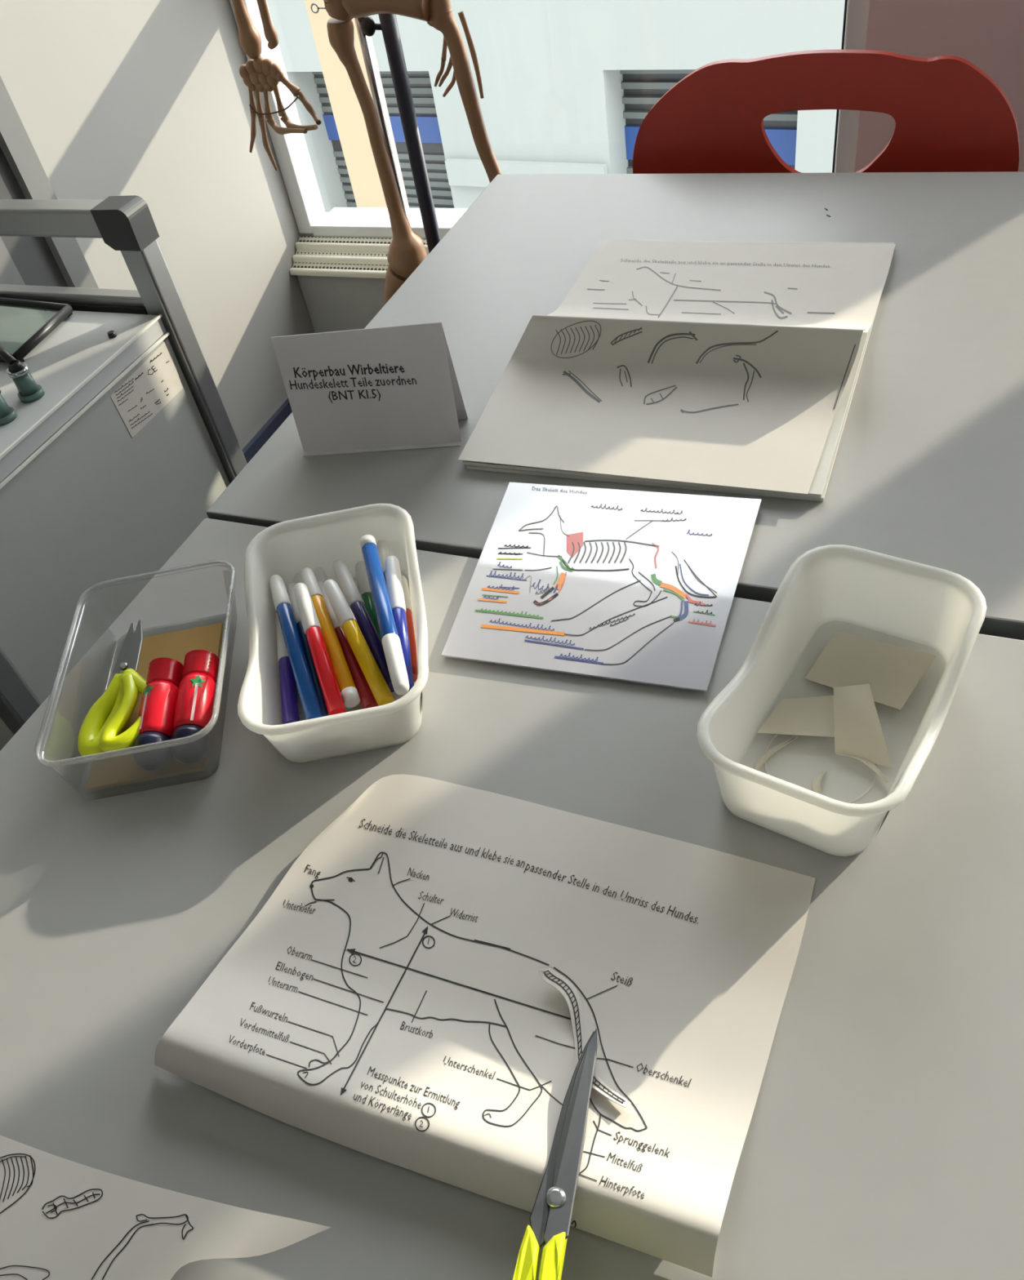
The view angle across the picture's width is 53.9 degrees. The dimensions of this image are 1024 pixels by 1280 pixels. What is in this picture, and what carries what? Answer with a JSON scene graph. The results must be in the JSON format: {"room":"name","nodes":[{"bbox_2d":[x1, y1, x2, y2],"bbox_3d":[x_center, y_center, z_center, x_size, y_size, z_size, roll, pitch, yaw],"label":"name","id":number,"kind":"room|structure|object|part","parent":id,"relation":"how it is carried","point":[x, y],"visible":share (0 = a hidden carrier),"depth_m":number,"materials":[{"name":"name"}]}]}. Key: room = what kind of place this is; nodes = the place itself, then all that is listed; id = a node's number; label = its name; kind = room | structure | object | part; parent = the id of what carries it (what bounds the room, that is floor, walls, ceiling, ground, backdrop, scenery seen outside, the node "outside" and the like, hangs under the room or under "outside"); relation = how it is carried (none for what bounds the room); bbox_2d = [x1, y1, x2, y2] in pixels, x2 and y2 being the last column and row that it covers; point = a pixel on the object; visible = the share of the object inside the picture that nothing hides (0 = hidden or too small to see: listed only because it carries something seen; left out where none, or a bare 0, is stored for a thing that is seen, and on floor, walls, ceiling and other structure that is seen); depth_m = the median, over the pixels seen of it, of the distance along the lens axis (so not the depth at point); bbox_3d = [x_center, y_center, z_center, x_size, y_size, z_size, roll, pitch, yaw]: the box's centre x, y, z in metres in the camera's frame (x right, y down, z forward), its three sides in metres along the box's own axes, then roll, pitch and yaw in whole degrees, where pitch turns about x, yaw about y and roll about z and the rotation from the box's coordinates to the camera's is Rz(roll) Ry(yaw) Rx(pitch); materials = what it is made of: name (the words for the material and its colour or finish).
{"room":"science classroom","nodes":[
{"label":"science classroom","id":0,"kind":"room"},
{"bbox_2d":[0,0,315,449],"bbox_3d":[-1.420,-0.060,0.236,0.150,2.550,4.380,10,49,20],"label":"wall","id":1,"kind":"structure","parent":0,"point":[148,100],"depth_m":1.82,"materials":[{"name":"paint"}]},
{"bbox_2d":[0,75,98,288],"bbox_3d":[-0.950,-0.599,0.990,0.030,2.100,1.000,10,49,20],"label":"door","id":2,"kind":"structure","parent":1,"relation":"in","point":[49,261],"depth_m":1.52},
{"bbox_3d":[-0.943,-0.593,0.996,0.008,1.880,0.745,10,49,20],"label":"panel","id":3,"kind":"part","parent":2,"relation":"part of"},
{"bbox_2d":[241,398,292,463],"bbox_3d":[-1.173,0.841,1.068,0.012,0.055,4.320,10,49,20],"label":"baseboard","id":4,"kind":"structure","parent":1,"relation":"attached to","point":[252,447],"depth_m":2.18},
{"bbox_2d":[303,207,467,236],"bbox_3d":[1.311,-1.281,0.872,4.080,2.550,0.160,10,49,20],"label":"wall","id":5,"kind":"structure","parent":0,"point":[371,210],"depth_m":2.24,"materials":[{"name":"white paint"}]},
{"bbox_2d":[289,236,429,333],"bbox_3d":[0.077,-0.653,2.090,1.143,0.325,0.071,10,49,20],"label":"radiator","id":6,"kind":"object","parent":5,"relation":"attached to","point":[342,280],"visible":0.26,"depth_m":2.18,"materials":[{"name":"beige metal"}]},
{"bbox_3d":[0.079,-0.667,2.089,1.143,0.224,0.051,10,49,20],"label":"panel","id":7,"kind":"part","parent":6,"relation":"part of","materials":[{"name":"white metal"}]},
{"bbox_2d":[292,236,429,270],"bbox_3d":[0.058,-0.756,1.995,1.143,0.043,0.057,10,49,20],"label":"grille","id":8,"kind":"object","parent":6,"relation":"attached to","point":[313,253],"depth_m":2.15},
{"bbox_2d":[229,0,870,239],"bbox_3d":[-0.060,-1.486,1.345,1.152,1.937,0.070,10,49,20],"label":"window","id":9,"kind":"structure","parent":5,"relation":"in","point":[291,153],"depth_m":2.08,"materials":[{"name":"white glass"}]},
{"bbox_3d":[0.050,-0.994,1.858,1.082,0.439,0.004,10,49,20],"label":"pane","id":10,"kind":"part","parent":9,"relation":"part of","materials":[{"name":"clear glass"}]},
{"bbox_2d":[854,0,1023,172],"bbox_3d":[0.792,-1.363,1.061,0.658,2.550,0.175,10,49,20],"label":"wall pillar","id":11,"kind":"structure","parent":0,"point":[988,34],"depth_m":1.52,"materials":[{"name":"paint"}]},
{"bbox_3d":[0.650,1.200,0.442,4.330,0.100,4.720,10,49,20],"label":"floor","id":12,"kind":"structure","parent":0,"visible":0},
{"bbox_2d":[0,195,247,751],"bbox_3d":[-0.650,-0.092,1.351,0.440,0.796,0.512,10,49,20],"label":"cart","id":13,"kind":"object","parent":12,"relation":"on","point":[118,439],"visible":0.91,"depth_m":1.18,"materials":[{"name":"metal"}]},
{"bbox_3d":[-0.558,-0.315,1.107,0.017,0.013,0.084,-35,49,-21],"label":"lever","id":14,"kind":"part","parent":13,"relation":"part of","materials":[{"name":"black plastic"}]},
{"bbox_3d":[-0.545,0.090,1.134,0.033,0.700,0.033,10,49,20],"label":"post","id":15,"kind":"part","parent":13,"relation":"part of","materials":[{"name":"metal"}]},
{"bbox_3d":[-0.655,-0.390,1.249,0.228,0.011,0.141,10,49,20],"label":"glass frame","id":16,"kind":"part","parent":13,"relation":"part of","materials":[{"name":"black plastic"}]},
{"bbox_3d":[-0.626,-0.514,1.225,0.344,0.033,0.033,10,49,20],"label":"rail","id":17,"kind":"part","parent":13,"relation":"part of","materials":[{"name":"metal"}]},
{"bbox_3d":[-0.697,-0.263,1.160,0.424,0.023,0.442,10,49,20],"label":"plate","id":18,"kind":"part","parent":13,"relation":"part of","materials":[{"name":"white metal"}]},
{"bbox_3d":[-0.496,-0.236,1.093,0.003,0.027,0.422,10,49,20],"label":"edge trim","id":19,"kind":"part","parent":13,"relation":"part of","materials":[{"name":"white metal"}]},
{"bbox_3d":[-0.473,-0.361,1.190,0.010,0.006,0.010,10,49,20],"label":"screw knob","id":20,"kind":"part","parent":13,"relation":"part of","materials":[{"name":"black plastic"}]},
{"bbox_3d":[-0.439,-0.305,1.221,0.001,0.064,0.119,10,49,20],"label":"rating plate","id":21,"kind":"part","parent":13,"relation":"part of","materials":[{"name":"paper"}]},
{"bbox_3d":[-0.387,-0.227,1.415,0.033,0.700,0.033,10,49,20],"label":"post","id":22,"kind":"part","parent":13,"relation":"part of","materials":[{"name":"metal"}]},
{"bbox_2d":[354,13,440,253],"bbox_3d":[-0.170,-0.909,1.523,0.488,1.549,0.467,10,49,20],"label":"stand","id":23,"kind":"object","parent":12,"relation":"on","point":[366,26],"visible":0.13,"depth_m":1.57,"materials":[{"name":"black metal"}]},
{"bbox_2d":[231,0,502,303],"bbox_3d":[-0.218,-0.876,1.494,0.443,1.442,0.168,1,46,12],"label":"model","id":24,"kind":"object","parent":23,"relation":"hanging from","point":[406,250],"visible":0.84,"depth_m":1.50},
{"bbox_3d":[-0.205,-0.912,1.490,0.048,0.031,0.018,0,46,12],"label":"clamp knob","id":25,"kind":"part","parent":23,"relation":"part of","materials":[{"name":"black plastic"}]},
{"bbox_3d":[-0.214,-0.858,1.554,0.012,0.550,0.012,10,49,20],"label":"chrome rod","id":26,"kind":"part","parent":23,"relation":"part of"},
{"bbox_2d":[0,518,1023,1279],"bbox_3d":[0.274,0.502,0.628,1.308,0.720,0.716,10,49,20],"label":"table","id":27,"kind":"object","parent":12,"relation":"on","point":[884,1140],"visible":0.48,"depth_m":0.51,"materials":[{"name":"grey laminate"}]},
{"bbox_2d":[34,560,236,799],"bbox_3d":[-0.237,0.022,0.667,0.113,0.040,0.166,-11,45,1],"label":"clear box","id":28,"kind":"object","parent":27,"relation":"on","point":[196,757],"visible":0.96,"depth_m":0.63,"materials":[{"name":"plastic"}]},
{"bbox_2d":[77,620,146,755],"bbox_3d":[-0.244,0.034,0.653,0.054,0.029,0.100,5,47,17],"label":"scissors","id":29,"kind":"object","parent":28,"relation":"in","point":[100,731],"visible":0.97,"depth_m":0.64,"materials":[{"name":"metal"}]},
{"bbox_3d":[-0.259,0.048,0.648,0.030,0.021,0.063,10,49,20],"label":"handle","id":30,"kind":"part","parent":29,"relation":"part of","materials":[{"name":"yellow plastic"}]},
{"bbox_3d":[-0.239,0.043,0.637,0.032,0.012,0.067,-6,45,6],"label":"handle","id":31,"kind":"part","parent":29,"relation":"part of","materials":[{"name":"yellow plastic"}]},
{"bbox_3d":[-0.258,0.006,0.675,0.012,0.012,0.038,-3,45,9],"label":"blade","id":32,"kind":"part","parent":29,"relation":"part of","materials":[{"name":"metal"}]},
{"bbox_3d":[-0.252,0.004,0.672,0.012,0.012,0.038,-3,45,9],"label":"blade","id":33,"kind":"part","parent":29,"relation":"part of","materials":[{"name":"metal"}]},
{"bbox_2d":[133,657,183,746],"bbox_3d":[-0.223,0.047,0.636,0.024,0.033,0.075,-7,45,5],"label":"glue stick","id":34,"kind":"object","parent":28,"relation":"in","point":[164,677],"visible":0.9,"depth_m":0.63,"materials":[{"name":"red plastic"}]},
{"bbox_2d":[137,680,178,737],"bbox_3d":[-0.223,0.046,0.637,0.024,0.028,0.041,-8,45,4],"label":"label","id":35,"kind":"object","parent":34,"relation":"on","point":[158,700],"depth_m":0.63,"materials":[{"name":"red plastic"}]},
{"bbox_2d":[120,622,223,746],"bbox_3d":[-0.232,0.041,0.663,0.074,0.010,0.124,-10,45,2],"label":"cardboard piece","id":36,"kind":"object","parent":28,"relation":"in","point":[175,645],"visible":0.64,"depth_m":0.69,"materials":[{"name":"brown cardboard"}]},
{"bbox_2d":[170,649,219,739],"bbox_3d":[-0.200,0.042,0.636,0.024,0.033,0.076,-7,45,5],"label":"glue stick","id":37,"kind":"object","parent":28,"relation":"in","point":[193,708],"visible":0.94,"depth_m":0.63,"materials":[{"name":"red plastic"}]},
{"bbox_2d":[173,671,215,729],"bbox_3d":[-0.200,0.042,0.636,0.024,0.028,0.041,-8,45,4],"label":"label","id":38,"kind":"object","parent":37,"relation":"on","point":[193,708],"depth_m":0.63,"materials":[{"name":"red plastic"}]},
{"bbox_2d":[0,1135,331,1279],"bbox_3d":[-0.179,0.271,0.423,0.198,0.018,0.088,6,47,17],"label":"worksheet","id":39,"kind":"object","parent":27,"relation":"on","point":[61,1219],"visible":1,"depth_m":0.44,"materials":[{"name":"white paper"}]},
{"bbox_2d":[237,502,428,762],"bbox_3d":[-0.113,-0.006,0.656,0.116,0.059,0.182,-11,45,1],"label":"tub","id":40,"kind":"object","parent":27,"relation":"on","point":[283,548],"visible":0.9,"depth_m":0.66,"materials":[{"name":"white plastic"}]},
{"bbox_2d":[275,612,298,724],"bbox_3d":[-0.148,0.017,0.663,0.011,0.019,0.100,-13,45,-1],"label":"pen","id":41,"kind":"object","parent":40,"relation":"in","point":[290,712],"visible":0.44,"depth_m":0.65,"materials":[{"name":"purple plastic"}]},
{"bbox_2d":[269,574,323,719],"bbox_3d":[-0.141,0.003,0.653,0.011,0.017,0.135,-19,45,-7],"label":"pen","id":42,"kind":"object","parent":40,"relation":"in","point":[282,605],"visible":0.94,"depth_m":0.64,"materials":[{"name":"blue plastic"}]},
{"bbox_2d":[293,573,302,583],"bbox_3d":[-0.135,-0.005,0.685,0.011,0.017,0.116,-18,45,-6],"label":"pen","id":43,"kind":"object","parent":40,"relation":"in","point":[296,579],"visible":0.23,"depth_m":0.72,"materials":[{"name":"white plastic"}]},
{"bbox_2d":[287,582,328,716],"bbox_3d":[-0.134,0.006,0.661,0.011,0.019,0.123,-18,45,-6],"label":"pen","id":44,"kind":"object","parent":40,"relation":"in","point":[291,587],"visible":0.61,"depth_m":0.65,"materials":[{"name":"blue plastic"}]},
{"bbox_2d":[293,582,345,715],"bbox_3d":[-0.124,0.005,0.642,0.011,0.025,0.110,-19,45,-7],"label":"pen","id":45,"kind":"object","parent":40,"relation":"in","point":[311,625],"visible":0.95,"depth_m":0.63,"materials":[{"name":"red plastic"}]},
{"bbox_2d":[312,566,328,582],"bbox_3d":[-0.124,-0.018,0.697,0.011,0.016,0.094,-20,45,-8],"label":"pen","id":46,"kind":"object","parent":40,"relation":"in","point":[319,573],"visible":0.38,"depth_m":0.72,"materials":[{"name":"white plastic"}]},
{"bbox_2d":[300,567,359,708],"bbox_3d":[-0.120,-0.004,0.658,0.011,0.022,0.124,-20,45,-8],"label":"pen","id":47,"kind":"object","parent":40,"relation":"in","point":[348,692],"visible":0.94,"depth_m":0.65,"materials":[{"name":"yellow plastic"}]},
{"bbox_2d":[317,580,377,709],"bbox_3d":[-0.110,0.002,0.662,0.011,0.018,0.122,-21,46,-9],"label":"pen","id":48,"kind":"object","parent":40,"relation":"in","point":[367,700],"visible":0.6,"depth_m":0.64,"materials":[{"name":"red plastic"}]},
{"bbox_2d":[323,578,394,706],"bbox_3d":[-0.099,0.000,0.644,0.011,0.028,0.106,-24,46,-12],"label":"pen","id":49,"kind":"object","parent":40,"relation":"in","point":[347,621],"visible":0.98,"depth_m":0.64,"materials":[{"name":"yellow plastic"}]},
{"bbox_2d":[332,560,394,692],"bbox_3d":[-0.098,-0.011,0.666,0.011,0.025,0.117,-22,46,-10],"label":"pen","id":50,"kind":"object","parent":40,"relation":"in","point":[348,588],"visible":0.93,"depth_m":0.66,"materials":[{"name":"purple plastic"}]},
{"bbox_2d":[355,560,382,641],"bbox_3d":[-0.095,-0.014,0.685,0.011,0.018,0.109,-15,45,-3],"label":"pen","id":51,"kind":"object","parent":40,"relation":"in","point":[363,587],"visible":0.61,"depth_m":0.69,"materials":[{"name":"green plastic"}]},
{"bbox_2d":[375,539,390,583],"bbox_3d":[-0.080,-0.022,0.664,0.011,0.022,0.123,-13,45,-1],"label":"pen","id":52,"kind":"object","parent":40,"relation":"in","point":[382,546],"visible":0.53,"depth_m":0.69,"materials":[{"name":"white plastic"}]},
{"bbox_2d":[360,534,408,695],"bbox_3d":[-0.081,-0.019,0.635,0.011,0.017,0.140,-16,45,-4],"label":"pen","id":53,"kind":"object","parent":40,"relation":"in","point":[391,644],"visible":1,"depth_m":0.62,"materials":[{"name":"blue plastic"}]},
{"bbox_2d":[385,555,413,691],"bbox_3d":[-0.072,-0.012,0.641,0.011,0.019,0.113,-11,45,0],"label":"pen","id":54,"kind":"object","parent":40,"relation":"in","point":[393,571],"visible":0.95,"depth_m":0.64,"materials":[{"name":"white plastic"}]},
{"bbox_2d":[400,574,417,681],"bbox_3d":[-0.070,-0.009,0.668,0.011,0.026,0.082,-12,45,0],"label":"pen","id":55,"kind":"object","parent":40,"relation":"in","point":[406,590],"visible":0.38,"depth_m":0.66,"materials":[{"name":"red plastic"}]},
{"bbox_2d":[154,773,815,1277],"bbox_3d":[-0.011,0.157,0.498,0.286,0.023,0.199,10,49,20],"label":"worksheet","id":56,"kind":"object","parent":27,"relation":"on","point":[388,1000],"visible":1,"depth_m":0.49,"materials":[{"name":"white paper"}]},
{"bbox_2d":[512,1028,597,1279],"bbox_3d":[0.028,0.237,0.398,0.057,0.028,0.173,10,49,20],"label":"scissors","id":57,"kind":"object","parent":56,"relation":"on","point":[550,1217],"visible":1,"depth_m":0.41,"materials":[{"name":"metal"}]},
{"bbox_3d":[0.002,0.262,0.368,0.036,0.013,0.083,10,49,20],"label":"handle","id":58,"kind":"part","parent":57,"relation":"part of","materials":[{"name":"yellow plastic"}]},
{"bbox_3d":[0.013,0.261,0.365,0.036,0.012,0.076,-16,45,-4],"label":"handle","id":59,"kind":"part","parent":57,"relation":"part of","materials":[{"name":"yellow plastic"}]},
{"bbox_3d":[0.024,0.209,0.430,0.011,0.022,0.096,6,47,17],"label":"blade","id":60,"kind":"part","parent":57,"relation":"part of","materials":[{"name":"metal"}]},
{"bbox_3d":[0.026,0.208,0.428,0.011,0.023,0.097,2,46,14],"label":"blade","id":61,"kind":"part","parent":57,"relation":"part of","materials":[{"name":"metal"}]},
{"bbox_2d":[538,968,631,1107],"bbox_3d":[0.032,0.185,0.468,0.015,0.011,0.077,-21,45,-9],"label":"cutout","id":62,"kind":"object","parent":56,"relation":"on","point":[562,984],"visible":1,"depth_m":0.48},
{"bbox_2d":[441,482,760,692],"bbox_3d":[0.059,-0.046,0.696,0.194,0.004,0.193,10,49,20],"label":"sheet","id":63,"kind":"object","parent":27,"relation":"on","point":[634,586],"visible":1,"depth_m":0.69,"materials":[{"name":"paper"}]},
{"bbox_2d":[696,544,986,856],"bbox_3d":[0.181,0.032,0.555,0.108,0.062,0.179,20,53,28],"label":"tub","id":64,"kind":"object","parent":27,"relation":"on","point":[826,589],"depth_m":0.57,"materials":[{"name":"white plastic"}]},
{"bbox_3d":[0.148,0.063,0.569,0.033,0.002,0.006,-35,49,-21],"label":"paper strip","id":65,"kind":"part","parent":64,"relation":"part of","materials":[{"name":"beige paper"}]},
{"bbox_2d":[756,695,834,737],"bbox_3d":[0.165,0.042,0.582,0.044,0.004,0.035,4,47,15],"label":"paper scrap","id":66,"kind":"object","parent":64,"relation":"in","point":[806,716],"visible":0.98,"depth_m":0.58,"materials":[{"name":"beige paper"}]},
{"bbox_3d":[0.168,0.077,0.552,0.006,0.002,0.016,10,49,20],"label":"paper strip","id":67,"kind":"part","parent":64,"relation":"part of","materials":[{"name":"beige paper"}]},
{"bbox_2d":[833,684,891,768],"bbox_3d":[0.191,0.049,0.559,0.027,0.021,0.045,-9,45,3],"label":"paper scrap","id":68,"kind":"object","parent":64,"relation":"in","point":[855,713],"visible":1,"depth_m":0.56,"materials":[{"name":"beige paper"}]},
{"bbox_3d":[0.193,0.068,0.552,0.008,0.002,0.032,-39,51,-25],"label":"paper strip","id":69,"kind":"part","parent":64,"relation":"part of","materials":[{"name":"beige paper"}]},
{"bbox_2d":[804,631,935,710],"bbox_3d":[0.211,0.016,0.594,0.060,0.010,0.043,23,54,30],"label":"paper scrap","id":70,"kind":"object","parent":64,"relation":"in","point":[891,673],"visible":0.98,"depth_m":0.59,"materials":[{"name":"beige paper"}]},
{"bbox_2d":[206,171,1023,639],"bbox_3d":[0.519,0.011,1.060,1.301,0.721,0.669,10,49,20],"label":"table","id":71,"kind":"object","parent":12,"relation":"on","point":[927,468],"visible":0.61,"depth_m":0.85,"materials":[{"name":"grey laminate"}]},
{"bbox_2d":[271,321,467,456],"bbox_3d":[-0.117,-0.208,0.828,0.142,0.100,0.040,-2,46,10],"label":"tent card","id":72,"kind":"object","parent":71,"relation":"on","point":[393,388],"visible":1,"depth_m":0.82,"materials":[{"name":"white paper"}]},
{"bbox_2d":[457,240,895,501],"bbox_3d":[0.155,-0.274,0.873,0.297,0.047,0.403,10,49,20],"label":"booklet","id":73,"kind":"object","parent":71,"relation":"on","point":[726,366],"visible":1,"depth_m":0.83,"materials":[{"name":"white paper"}]},
{"bbox_2d":[632,48,1019,173],"bbox_3d":[0.327,-0.215,1.258,0.434,0.803,0.471,10,49,20],"label":"chair","id":74,"kind":"object","parent":12,"relation":"on","point":[948,115],"visible":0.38,"depth_m":1.13,"materials":[{"name":"plastic"}]},
{"label":"outside","id":75,"kind":"structure","parent":0,"visible":0},
{"bbox_3d":[3.637,-1.842,8.860,18.000,0.200,11.880,10,49,20],"label":"ground","id":76,"kind":"structure","parent":75,"visible":0},
{"bbox_2d":[303,0,408,208],"bbox_3d":[-0.323,-0.919,4.016,0.184,6.500,0.040,10,49,20],"label":"column","id":77,"kind":"structure","parent":76,"relation":"on","point":[363,175],"depth_m":3.23,"materials":[{"name":"beige paint"}]},
{"bbox_2d":[266,0,844,212],"bbox_3d":[-0.798,-3.068,6.237,8.200,6.500,0.340,14,50,24],"label":"building","id":78,"kind":"structure","parent":76,"relation":"on","point":[569,86],"depth_m":5.39,"materials":[{"name":"white paint"}]},
{"bbox_3d":[-0.745,-3.179,6.257,1.003,0.151,0.020,14,50,24],"label":"blue panel","id":79,"kind":"part","parent":78,"relation":"part of","materials":[{"name":"blue"}]},
{"bbox_3d":[1.091,-2.680,5.450,1.015,0.177,0.020,14,50,24],"label":"blue panel","id":80,"kind":"part","parent":78,"relation":"part of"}
]}

